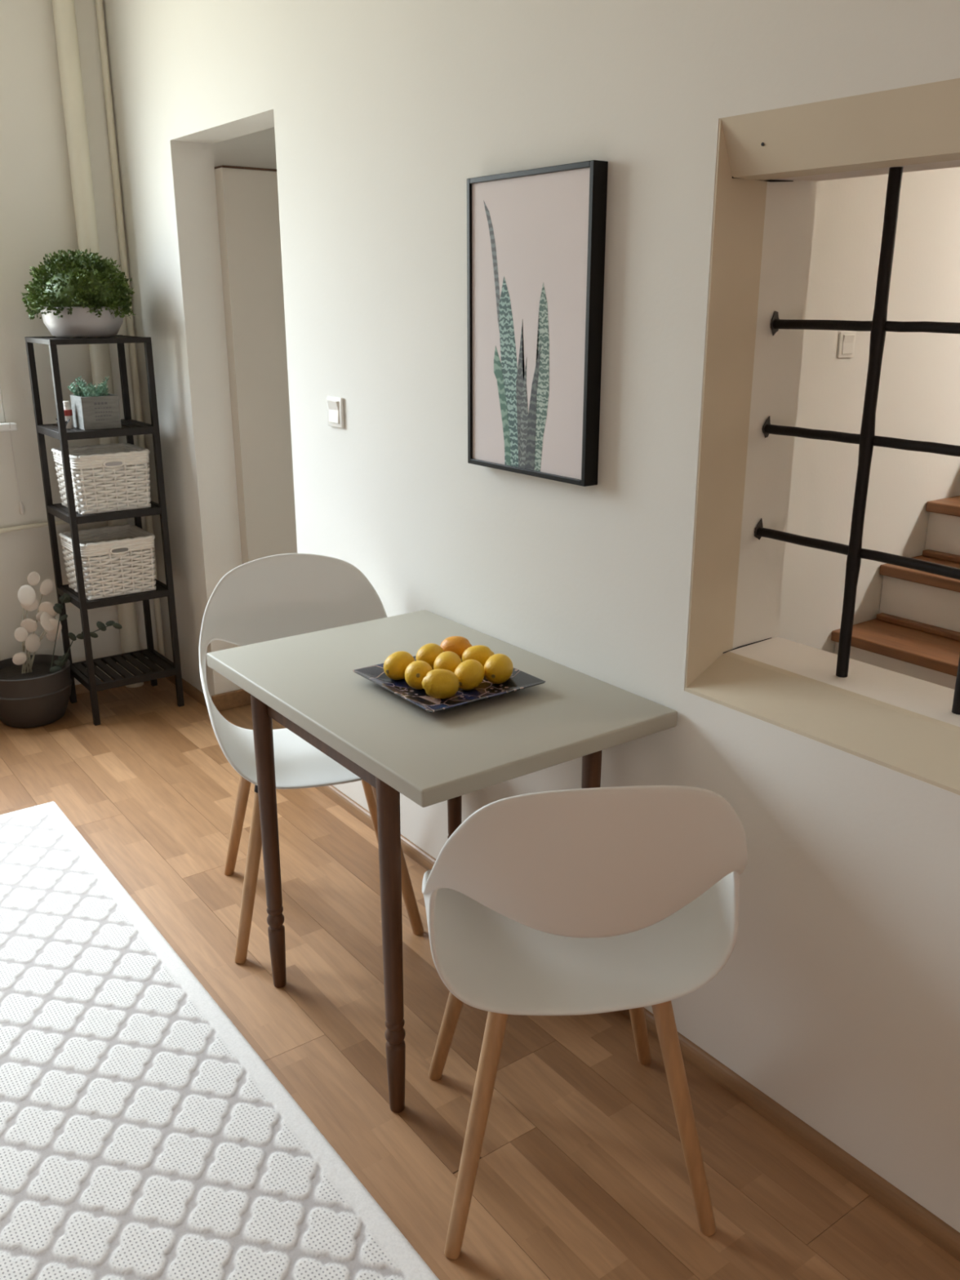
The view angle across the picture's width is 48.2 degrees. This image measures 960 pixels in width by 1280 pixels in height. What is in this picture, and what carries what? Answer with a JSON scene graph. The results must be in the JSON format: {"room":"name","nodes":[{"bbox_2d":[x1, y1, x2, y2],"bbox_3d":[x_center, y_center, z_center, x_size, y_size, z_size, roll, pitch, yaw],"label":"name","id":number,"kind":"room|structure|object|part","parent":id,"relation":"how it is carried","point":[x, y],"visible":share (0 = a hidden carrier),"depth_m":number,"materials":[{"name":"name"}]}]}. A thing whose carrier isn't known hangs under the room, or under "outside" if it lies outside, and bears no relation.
{"room":"dining room","nodes":[
{"label":"dining room","id":0,"kind":"room"},
{"bbox_2d":[40,306,123,337],"bbox_3d":[-1.385,-1.111,3.750,0.274,0.102,0.274,-13,22,-34],"label":"bowl","id":1,"kind":"object","parent":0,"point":[62,322],"depth_m":3.65,"materials":[{"name":"white ceramic"}]},
{"bbox_2d":[0,0,164,684],"bbox_3d":[-3.065,-0.788,2.932,4.568,2.750,0.090,-13,22,-34],"label":"wall","id":2,"kind":"structure","parent":0,"point":[37,215],"depth_m":3.87,"materials":[{"name":"paint"}]},
{"bbox_2d":[0,387,17,431],"bbox_3d":[-2.324,-1.304,3.292,1.535,1.408,0.085,-13,22,-34],"label":"window","id":3,"kind":"structure","parent":2,"relation":"in","point":[4,427],"depth_m":3.89,"materials":[{"name":"white paint"}]},
{"bbox_3d":[-2.311,-0.641,3.485,1.535,0.028,0.043,-13,22,-34],"label":"sill","id":4,"kind":"part","parent":3,"relation":"part of","materials":[{"name":"white paint"}]},
{"bbox_2d":[8,422,24,515],"bbox_3d":[-1.703,-0.628,3.946,0.017,0.346,0.042,-7,19,-20],"label":"blind cord","id":5,"kind":"object","parent":3,"relation":"hanging from","point":[21,506],"visible":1,"depth_m":3.99,"materials":[{"name":"white plastic"}]},
{"bbox_2d":[0,520,69,533],"bbox_3d":[-1.948,-0.366,3.850,1.212,0.024,0.016,-13,22,-34],"label":"pipe","id":6,"kind":"object","parent":2,"relation":"attached to","point":[57,522],"visible":0.66,"depth_m":4.02,"materials":[{"name":"white metal"}]},
{"bbox_2d":[51,0,143,688],"bbox_3d":[-1.418,-1.126,3.987,0.072,2.750,0.072,-13,22,-34],"label":"pipe","id":7,"kind":"object","parent":2,"relation":"attached to","point":[64,11],"visible":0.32,"depth_m":3.79,"materials":[{"name":"beige paint"}]},
{"bbox_2d":[75,675,123,694],"bbox_3d":[-3.039,0.519,3.297,4.251,0.036,0.018,-13,22,-34],"label":"baseboard","id":8,"kind":"structure","parent":2,"relation":"attached to","point":[80,688],"depth_m":4.30,"materials":[{"name":"brown wood"}]},
{"bbox_2d":[95,0,164,670],"bbox_3d":[-1.326,-1.156,4.080,0.023,2.750,0.024,-13,22,-34],"label":"pipe","id":9,"kind":"object","parent":2,"relation":"attached to","point":[99,3],"visible":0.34,"depth_m":3.95,"materials":[{"name":"beige metal"}]},
{"bbox_2d":[213,127,276,168],"bbox_3d":[-0.199,-1.181,4.404,1.852,2.600,0.140,-13,22,-34],"label":"wall","id":10,"kind":"structure","parent":0,"point":[255,149],"depth_m":3.69,"materials":[{"name":"paint"}]},
{"bbox_2d":[211,688,250,711],"bbox_3d":[-0.956,0.230,4.150,0.164,0.066,0.016,-13,22,-34],"label":"threshold","id":11,"kind":"structure","parent":10,"relation":"in","point":[233,699],"depth_m":4.14,"materials":[{"name":"brown wood"}]},
{"bbox_2d":[214,164,276,171],"bbox_3d":[-0.377,-1.700,3.960,1.252,0.007,0.077,-13,22,-34],"label":"trim","id":12,"kind":"structure","parent":10,"relation":"attached to","point":[222,166],"depth_m":3.62,"materials":[{"name":"brown wood"}]},
{"bbox_2d":[214,167,297,564],"bbox_3d":[-0.378,-0.780,4.256,1.252,1.926,0.070,-13,22,-34],"label":"door","id":13,"kind":"structure","parent":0,"point":[247,200],"depth_m":3.82,"materials":[{"name":"white paint"}]},
{"bbox_2d":[0,677,959,1279],"bbox_3d":[-0.213,1.259,1.161,6.420,0.080,7.310,-13,22,-34],"label":"floor","id":14,"kind":"structure","parent":0,"point":[582,1174],"depth_m":2.19,"materials":[{"name":"laminate"}]},
{"bbox_2d":[0,571,122,728],"bbox_3d":[-1.586,0.012,3.996,0.511,0.575,0.304,-5,18,-15],"label":"potted plant","id":15,"kind":"object","parent":14,"relation":"on","point":[35,690],"visible":0.99,"depth_m":3.92,"materials":[{"name":"ceramic"}]},
{"bbox_3d":[-1.677,-0.003,3.945,0.043,0.286,0.017,5,18,15],"label":"stem","id":16,"kind":"part","parent":15,"relation":"part of","materials":[{"name":"beige plant"}]},
{"bbox_3d":[-1.676,0.054,3.965,0.019,0.166,0.037,-4,18,-12],"label":"stem","id":17,"kind":"part","parent":15,"relation":"part of","materials":[{"name":"beige plant"}]},
{"bbox_3d":[-1.667,-0.044,3.944,0.069,0.366,0.034,-13,22,-34],"label":"stem","id":18,"kind":"part","parent":15,"relation":"part of","materials":[{"name":"beige plant"}]},
{"bbox_3d":[-1.678,0.098,3.974,0.017,0.077,0.062,7,19,20],"label":"stem","id":19,"kind":"part","parent":15,"relation":"part of","materials":[{"name":"beige plant"}]},
{"bbox_3d":[-1.649,-0.029,3.963,0.104,0.326,0.034,-13,22,-34],"label":"stem","id":20,"kind":"part","parent":15,"relation":"part of","materials":[{"name":"beige plant"}]},
{"bbox_3d":[-1.685,0.197,4.026,0.304,0.205,0.304,-13,22,-34],"label":"pot","id":21,"kind":"part","parent":15,"relation":"part of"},
{"bbox_3d":[-1.640,0.047,3.988,0.089,0.167,0.014,-5,18,-14],"label":"stem","id":22,"kind":"part","parent":15,"relation":"part of","materials":[{"name":"beige plant"}]},
{"bbox_3d":[-1.629,0.014,3.992,0.133,0.227,0.034,-13,22,-34],"label":"stem","id":23,"kind":"part","parent":15,"relation":"part of","materials":[{"name":"beige plant"}]},
{"bbox_3d":[-1.549,-0.017,3.939,0.093,0.287,0.004,-13,22,-34],"label":"dark stem","id":24,"kind":"part","parent":15,"relation":"part of","materials":[{"name":"green plant"}]},
{"bbox_3d":[-1.446,0.031,3.936,0.233,0.198,0.005,1,18,4],"label":"dark stem","id":25,"kind":"part","parent":15,"relation":"part of","materials":[{"name":"green plant"}]},
{"bbox_2d":[24,334,184,725],"bbox_3d":[-1.380,-0.408,3.987,0.345,1.381,0.308,-13,22,-34],"label":"shelving unit","id":26,"kind":"object","parent":14,"relation":"on","point":[84,672],"visible":0.75,"depth_m":3.92,"materials":[{"name":"black wood"}]},
{"bbox_3d":[-1.512,-1.027,3.688,0.018,0.017,0.272,-13,22,-34],"label":"rail","id":27,"kind":"part","parent":26,"relation":"part of","materials":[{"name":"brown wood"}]},
{"bbox_3d":[-1.512,-0.731,3.782,0.018,0.026,0.266,-13,22,-34],"label":"rail","id":28,"kind":"part","parent":26,"relation":"part of","materials":[{"name":"brown wood"}]},
{"bbox_3d":[-1.595,-0.405,4.008,0.021,1.363,0.021,-13,22,-34],"label":"post","id":29,"kind":"part","parent":26,"relation":"part of","materials":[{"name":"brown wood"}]},
{"bbox_3d":[-1.512,-0.453,3.871,0.018,0.026,0.266,-13,22,-34],"label":"rail","id":30,"kind":"part","parent":26,"relation":"part of","materials":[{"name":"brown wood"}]},
{"bbox_2d":[62,400,73,429],"bbox_3d":[-1.449,-0.791,3.770,0.034,0.095,0.034,-13,22,-34],"label":"jar","id":31,"kind":"object","parent":26,"relation":"on","point":[68,411],"visible":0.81,"depth_m":3.76,"materials":[{"name":"white plastic"}]},
{"bbox_3d":[-1.449,-0.828,3.759,0.024,0.017,0.024,-13,22,-34],"label":"lid","id":32,"kind":"part","parent":31,"relation":"part of","materials":[{"name":"silver metal"}]},
{"bbox_3d":[-1.511,-0.157,3.965,0.018,0.026,0.266,-13,22,-34],"label":"rail","id":33,"kind":"part","parent":26,"relation":"part of","materials":[{"name":"brown wood"}]},
{"bbox_3d":[-1.466,-1.093,3.891,0.345,0.018,0.018,-13,22,-34],"label":"rail","id":34,"kind":"part","parent":26,"relation":"part of","materials":[{"name":"brown wood"}]},
{"bbox_3d":[-1.425,-0.335,3.788,0.021,1.363,0.021,-13,22,-34],"label":"post","id":35,"kind":"part","parent":26,"relation":"part of","materials":[{"name":"brown wood"}]},
{"bbox_2d":[20,248,135,337],"bbox_3d":[-1.388,-1.204,3.724,0.375,0.295,0.361,-13,22,-34],"label":"potted plant","id":36,"kind":"object","parent":26,"relation":"on","point":[76,299],"visible":1,"depth_m":3.64,"materials":[{"name":"green plant"}]},
{"bbox_3d":[-1.511,0.142,4.061,0.018,0.026,0.266,-13,22,-34],"label":"rail","id":37,"kind":"part","parent":26,"relation":"part of","materials":[{"name":"brown wood"}]},
{"bbox_2d":[67,376,121,430],"bbox_3d":[-1.364,-0.839,3.785,0.149,0.178,0.129,-13,22,-34],"label":"crate","id":38,"kind":"object","parent":26,"relation":"on","point":[96,408],"visible":1,"depth_m":3.76,"materials":[{"name":"grey wood"}]},
{"bbox_3d":[-1.294,-1.022,3.669,0.345,0.018,0.018,-13,22,-34],"label":"rail","id":39,"kind":"part","parent":26,"relation":"part of","materials":[{"name":"brown wood"}]},
{"bbox_2d":[51,442,151,515],"bbox_3d":[-1.374,-0.592,3.919,0.286,0.210,0.276,-13,22,-34],"label":"wicker basket","id":40,"kind":"object","parent":26,"relation":"on","point":[111,475],"visible":0.87,"depth_m":3.84,"materials":[{"name":"white wicker"}]},
{"bbox_3d":[-1.295,-0.623,3.796,0.078,0.030,0.009,-13,22,-34],"label":"handle","id":41,"kind":"part","parent":40,"relation":"part of","materials":[{"name":"white wicker"}]},
{"bbox_2d":[58,524,155,599],"bbox_3d":[-1.382,-0.294,4.008,0.286,0.210,0.276,-13,22,-34],"label":"wicker basket","id":42,"kind":"object","parent":26,"relation":"on","point":[113,574],"visible":0.89,"depth_m":3.94,"materials":[{"name":"white wicker"}]},
{"bbox_3d":[-1.303,-0.325,3.885,0.078,0.030,0.009,-13,22,-34],"label":"handle","id":43,"kind":"part","parent":42,"relation":"part of","materials":[{"name":"white wicker"}]},
{"bbox_3d":[-1.294,-0.725,3.763,0.303,0.026,0.018,-13,22,-34],"label":"rail","id":44,"kind":"part","parent":26,"relation":"part of","materials":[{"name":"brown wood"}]},
{"bbox_3d":[-1.465,0.077,4.264,0.303,0.026,0.018,-13,22,-34],"label":"rail","id":45,"kind":"part","parent":26,"relation":"part of","materials":[{"name":"brown wood"}]},
{"bbox_3d":[-1.294,-0.447,3.852,0.303,0.026,0.018,-13,22,-34],"label":"rail","id":46,"kind":"part","parent":26,"relation":"part of","materials":[{"name":"brown wood"}]},
{"bbox_3d":[-1.294,-0.151,3.946,0.303,0.026,0.018,-13,22,-34],"label":"rail","id":47,"kind":"part","parent":26,"relation":"part of","materials":[{"name":"brown wood"}]},
{"bbox_3d":[-1.249,-1.086,3.873,0.018,0.017,0.272,-13,22,-34],"label":"rail","id":48,"kind":"part","parent":26,"relation":"part of","materials":[{"name":"brown wood"}]},
{"bbox_3d":[-1.293,0.148,4.042,0.303,0.026,0.018,-13,22,-34],"label":"rail","id":49,"kind":"part","parent":26,"relation":"part of","materials":[{"name":"brown wood"}]},
{"bbox_3d":[-1.335,-0.464,4.191,0.021,1.363,0.021,-13,22,-34],"label":"post","id":50,"kind":"part","parent":26,"relation":"part of","materials":[{"name":"brown wood"}]},
{"bbox_3d":[-1.248,-0.790,3.967,0.018,0.026,0.266,-13,22,-34],"label":"rail","id":51,"kind":"part","parent":26,"relation":"part of","materials":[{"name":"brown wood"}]},
{"bbox_3d":[-1.248,-0.512,4.056,0.018,0.026,0.266,-13,22,-34],"label":"rail","id":52,"kind":"part","parent":26,"relation":"part of","materials":[{"name":"brown wood"}]},
{"bbox_3d":[-1.248,-0.216,4.150,0.018,0.026,0.266,-13,22,-34],"label":"rail","id":53,"kind":"part","parent":26,"relation":"part of","materials":[{"name":"brown wood"}]},
{"bbox_3d":[-1.248,0.083,4.245,0.018,0.026,0.266,-13,22,-34],"label":"rail","id":54,"kind":"part","parent":26,"relation":"part of","materials":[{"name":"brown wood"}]},
{"bbox_3d":[-1.164,-0.394,3.971,0.021,1.363,0.021,-13,22,-34],"label":"post","id":55,"kind":"part","parent":26,"relation":"part of","materials":[{"name":"brown wood"}]},
{"bbox_2d":[0,801,439,1279],"bbox_3d":[-1.302,0.960,1.948,1.723,0.013,2.455,-13,22,-34],"label":"rug","id":56,"kind":"object","parent":14,"relation":"on","point":[143,1136],"visible":1,"depth_m":2.05,"materials":[{"name":"white fabric"}]},
{"bbox_2d":[199,553,423,964],"bbox_3d":[-0.428,0.265,2.711,0.514,0.872,0.550,-5,18,-15],"label":"dining chair","id":57,"kind":"object","parent":14,"relation":"on","point":[285,595],"visible":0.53,"depth_m":2.80,"materials":[{"name":"white plastic"}]},
{"bbox_3d":[-0.640,0.447,2.874,0.141,0.428,0.034,7,19,22],"label":"leg","id":58,"kind":"part","parent":57,"relation":"part of","materials":[{"name":"brown wood"}]},
{"bbox_3d":[-0.542,0.550,2.550,0.034,0.428,0.141,12,21,33],"label":"leg","id":59,"kind":"part","parent":57,"relation":"part of","materials":[{"name":"brown wood"}]},
{"bbox_3d":[-0.512,0.345,2.530,0.040,0.035,0.041,-5,18,-15],"label":"leg mount","id":60,"kind":"part","parent":57,"relation":"part of","materials":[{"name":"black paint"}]},
{"bbox_3d":[-0.304,0.417,2.966,0.034,0.428,0.141,12,21,33],"label":"leg","id":61,"kind":"part","parent":57,"relation":"part of","materials":[{"name":"brown wood"}]},
{"bbox_3d":[-0.206,0.520,2.642,0.141,0.428,0.034,7,19,22],"label":"leg","id":62,"kind":"part","parent":57,"relation":"part of","materials":[{"name":"brown wood"}]},
{"bbox_2d":[206,609,677,1112],"bbox_3d":[-0.118,0.440,2.368,0.597,0.748,0.887,-13,22,-34],"label":"dining table","id":63,"kind":"object","parent":14,"relation":"on","point":[308,683],"visible":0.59,"depth_m":2.08,"materials":[{"name":"white paint"}]},
{"bbox_3d":[-0.463,0.456,2.373,0.042,0.715,0.042,-13,22,-34],"label":"leg","id":64,"kind":"part","parent":63,"relation":"part of","materials":[{"name":"brown wood"}]},
{"bbox_3d":[-0.162,0.576,1.994,0.042,0.715,0.042,-13,22,-34],"label":"leg","id":65,"kind":"part","parent":63,"relation":"part of","materials":[{"name":"brown wood"}]},
{"bbox_2d":[352,655,545,712],"bbox_3d":[-0.067,0.085,2.211,0.282,0.024,0.296,-13,22,-34],"label":"square plate","id":66,"kind":"object","parent":63,"relation":"on","point":[518,679],"visible":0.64,"depth_m":2.17,"materials":[{"name":"ceramic"}]},
{"bbox_2d":[383,650,414,679],"bbox_3d":[-0.168,0.053,2.235,0.068,0.058,0.064,-5,18,-14],"label":"lemon","id":67,"kind":"object","parent":66,"relation":"on","point":[395,665],"visible":0.8,"depth_m":2.21,"materials":[{"name":"yellow food"}]},
{"bbox_2d":[404,660,432,689],"bbox_3d":[-0.123,0.071,2.176,0.060,0.061,0.073,-3,18,-11],"label":"lemon","id":68,"kind":"object","parent":66,"relation":"on","point":[415,673],"visible":0.78,"depth_m":2.15,"materials":[{"name":"yellow food"}]},
{"bbox_2d":[415,643,444,670],"bbox_3d":[-0.106,0.036,2.288,0.063,0.056,0.067,-3,18,-10],"label":"lemon","id":69,"kind":"object","parent":66,"relation":"on","point":[428,653],"visible":0.54,"depth_m":2.26,"materials":[{"name":"yellow food"}]},
{"bbox_2d":[421,668,459,698],"bbox_3d":[-0.078,0.087,2.126,0.077,0.060,0.059,-4,18,-13],"label":"lemon","id":70,"kind":"object","parent":66,"relation":"on","point":[438,683],"visible":1,"depth_m":2.10,"materials":[{"name":"yellow food"}]},
{"bbox_2d":[433,651,461,672],"bbox_3d":[-0.067,0.054,2.232,0.062,0.058,0.071,-4,18,-13],"label":"lemon","id":71,"kind":"object","parent":66,"relation":"on","point":[449,660],"visible":0.59,"depth_m":2.21,"materials":[{"name":"yellow food"}]},
{"bbox_2d":[440,635,471,659],"bbox_3d":[-0.052,0.021,2.334,0.071,0.059,0.063,-3,18,-8],"label":"orange","id":72,"kind":"object","parent":66,"relation":"on","point":[458,645],"visible":0.46,"depth_m":2.31,"materials":[{"name":"orange food"}]},
{"bbox_2d":[453,659,484,690],"bbox_3d":[-0.022,0.071,2.178,0.072,0.059,0.060,-17,24,-42],"label":"lemon","id":73,"kind":"object","parent":66,"relation":"on","point":[470,673],"visible":0.9,"depth_m":2.15,"materials":[{"name":"yellow food"}]},
{"bbox_2d":[461,644,494,667],"bbox_3d":[-0.003,0.040,2.279,0.074,0.057,0.057,-1,18,-3],"label":"lemon","id":74,"kind":"object","parent":66,"relation":"on","point":[481,653],"visible":0.62,"depth_m":2.26,"materials":[{"name":"yellow food"}]},
{"bbox_2d":[484,653,513,684],"bbox_3d":[0.038,0.059,2.213,0.064,0.059,0.070,-4,18,-12],"label":"lemon","id":75,"kind":"object","parent":66,"relation":"on","point":[498,668],"visible":0.97,"depth_m":2.19,"materials":[{"name":"yellow food"}]},
{"bbox_3d":[-0.064,0.352,2.695,0.042,0.715,0.042,-13,22,-34],"label":"leg","id":76,"kind":"part","parent":63,"relation":"part of","materials":[{"name":"brown wood"}]},
{"bbox_3d":[0.233,0.475,2.310,0.042,0.715,0.042,-13,22,-34],"label":"leg","id":77,"kind":"part","parent":63,"relation":"part of","materials":[{"name":"brown wood"}]},
{"bbox_2d":[422,785,747,1259],"bbox_3d":[0.148,0.538,1.855,0.514,0.872,0.550,-2,18,-6],"label":"dining chair","id":78,"kind":"object","parent":14,"relation":"on","point":[590,900],"visible":1,"depth_m":1.68,"materials":[{"name":"white plastic"}]},
{"bbox_3d":[-0.045,0.695,2.093,0.141,0.428,0.034,11,21,31],"label":"leg","id":79,"kind":"part","parent":78,"relation":"part of","materials":[{"name":"brown wood"}]},
{"bbox_3d":[-0.007,0.802,1.758,0.034,0.428,0.141,17,24,42],"label":"leg","id":80,"kind":"part","parent":78,"relation":"part of","materials":[{"name":"brown wood"}]},
{"bbox_3d":[0.303,0.683,2.128,0.034,0.428,0.141,17,24,42],"label":"leg","id":81,"kind":"part","parent":78,"relation":"part of","materials":[{"name":"brown wood"}]},
{"bbox_3d":[0.341,0.790,1.794,0.141,0.428,0.034,11,21,31],"label":"leg","id":82,"kind":"part","parent":78,"relation":"part of","materials":[{"name":"brown wood"}]},
{"bbox_2d":[102,0,959,1232],"bbox_3d":[0.913,-0.314,1.434,0.270,2.750,7.160,-13,22,-34],"label":"wall","id":83,"kind":"structure","parent":0,"point":[836,997],"depth_m":2.15,"materials":[{"name":"paint"}]},
{"bbox_2d":[165,675,207,708],"bbox_3d":[-1.174,0.194,4.314,0.018,0.036,0.512,-13,22,-34],"label":"baseboard","id":84,"kind":"structure","parent":83,"relation":"attached to","point":[190,690],"depth_m":4.27,"materials":[{"name":"brown wood"}]},
{"bbox_2d":[326,395,344,428],"bbox_3d":[-0.400,-0.626,2.952,0.016,0.082,0.082,-13,22,-34],"label":"light switch","id":85,"kind":"object","parent":83,"relation":"attached to","point":[335,418],"visible":1,"depth_m":2.94,"materials":[{"name":"white plastic"}]},
{"bbox_2d":[466,160,608,486],"bbox_3d":[0.104,-0.642,2.211,0.035,0.598,0.398,-13,22,-34],"label":"framed picture","id":86,"kind":"object","parent":83,"relation":"attached to","point":[536,237],"visible":1,"depth_m":2.17,"materials":[{"name":"beige paper"}]},
{"bbox_3d":[-0.011,-0.689,2.359,0.035,0.598,0.011,-13,22,-34],"label":"frame rail","id":87,"kind":"part","parent":86,"relation":"part of","materials":[{"name":"black paint"}]},
{"bbox_3d":[0.104,-0.362,2.300,0.035,0.011,0.376,-13,22,-34],"label":"frame rail","id":88,"kind":"part","parent":86,"relation":"part of","materials":[{"name":"black paint"}]},
{"bbox_3d":[0.104,-0.922,2.121,0.035,0.011,0.376,-13,22,-34],"label":"frame rail","id":89,"kind":"part","parent":86,"relation":"part of","materials":[{"name":"black paint"}]},
{"bbox_3d":[0.219,-0.595,2.062,0.035,0.598,0.011,-13,22,-34],"label":"frame rail","id":90,"kind":"part","parent":86,"relation":"part of","materials":[{"name":"black paint"}]},
{"bbox_2d":[314,785,959,1262],"bbox_3d":[1.116,1.136,1.353,0.018,0.036,5.687,-13,22,-34],"label":"baseboard","id":91,"kind":"structure","parent":83,"relation":"attached to","point":[948,1238],"depth_m":2.02,"materials":[{"name":"brown wood"}]},
{"bbox_2d":[684,120,767,688],"bbox_3d":[0.445,-0.390,1.952,0.127,1.000,0.007,-13,22,-34],"label":"trim","id":92,"kind":"structure","parent":83,"relation":"attached to","point":[739,204],"depth_m":1.94,"materials":[{"name":"beige paint"}]},
{"bbox_2d":[722,637,771,653],"bbox_3d":[0.535,0.010,2.147,0.150,0.004,0.003,-13,22,-36],"label":"trim","id":93,"kind":"structure","parent":83,"relation":"attached to","point":[770,637],"depth_m":2.14,"materials":[{"name":"metal"}]},
{"bbox_2d":[732,176,793,182],"bbox_3d":[0.490,-0.795,1.853,0.163,0.006,0.005,-13,22,-35],"label":"trim","id":94,"kind":"structure","parent":83,"relation":"attached to","point":[768,180],"depth_m":1.87,"materials":[{"name":"metal"}]},
{"bbox_2d":[684,651,959,795],"bbox_3d":[0.711,0.171,1.741,0.114,0.059,0.915,-13,22,-34],"label":"window sill","id":95,"kind":"structure","parent":83,"relation":"attached to","point":[925,748],"depth_m":1.85,"materials":[{"name":"beige paint"}]},
{"bbox_2d":[719,78,959,180],"bbox_3d":[0.710,-0.714,1.459,0.114,0.088,0.915,-13,22,-34],"label":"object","id":96,"kind":"structure","parent":83,"relation":"attached to","point":[917,124],"depth_m":1.61,"materials":[{"name":"beige paint"}]},
{"bbox_2d":[729,636,959,727],"bbox_3d":[0.819,0.147,1.817,0.155,0.059,0.915,-13,22,-34],"label":"window sill","id":97,"kind":"structure","parent":83,"relation":"attached to","point":[933,700],"depth_m":1.96,"materials":[{"name":"white paint"}]},
{"bbox_2d":[754,166,959,715],"bbox_3d":[0.806,-0.289,1.669,0.034,0.871,0.936,-13,22,-34],"label":"window grille","id":98,"kind":"object","parent":83,"relation":"in","point":[867,439],"visible":1,"depth_m":1.83,"materials":[{"name":"metal"}]},
{"bbox_2d":[779,160,959,181],"bbox_3d":[0.818,-0.740,1.534,0.155,0.084,0.915,-13,22,-34],"label":"trim","id":99,"kind":"structure","parent":83,"relation":"attached to","point":[954,163],"depth_m":1.78,"materials":[{"name":"white paint"}]},
{"bbox_2d":[777,166,959,653],"bbox_3d":[1.582,-0.933,3.292,3.130,3.800,0.120,-13,22,-34],"label":"wall","id":100,"kind":"structure","parent":0,"point":[918,397],"depth_m":2.90,"materials":[{"name":"paint"}]},
{"bbox_2d":[837,331,856,358],"bbox_3d":[0.948,-0.762,2.772,0.066,0.066,0.010,-13,22,-34],"label":"light switch","id":101,"kind":"object","parent":100,"relation":"attached to","point":[846,340],"visible":0.98,"depth_m":2.77,"materials":[{"name":"plastic"}]},
{"bbox_3d":[2.157,0.649,3.067,3.230,0.080,1.920,-13,22,-34],"label":"floor","id":102,"kind":"structure","parent":0,"visible":0},
{"bbox_2d":[831,495,959,689],"bbox_3d":[1.910,-0.175,2.606,2.225,1.770,1.688,-13,22,-34],"label":"staircase","id":103,"kind":"structure","parent":102,"relation":"on","point":[915,633],"depth_m":3.02,"materials":[{"name":"white paint"}]}
]}

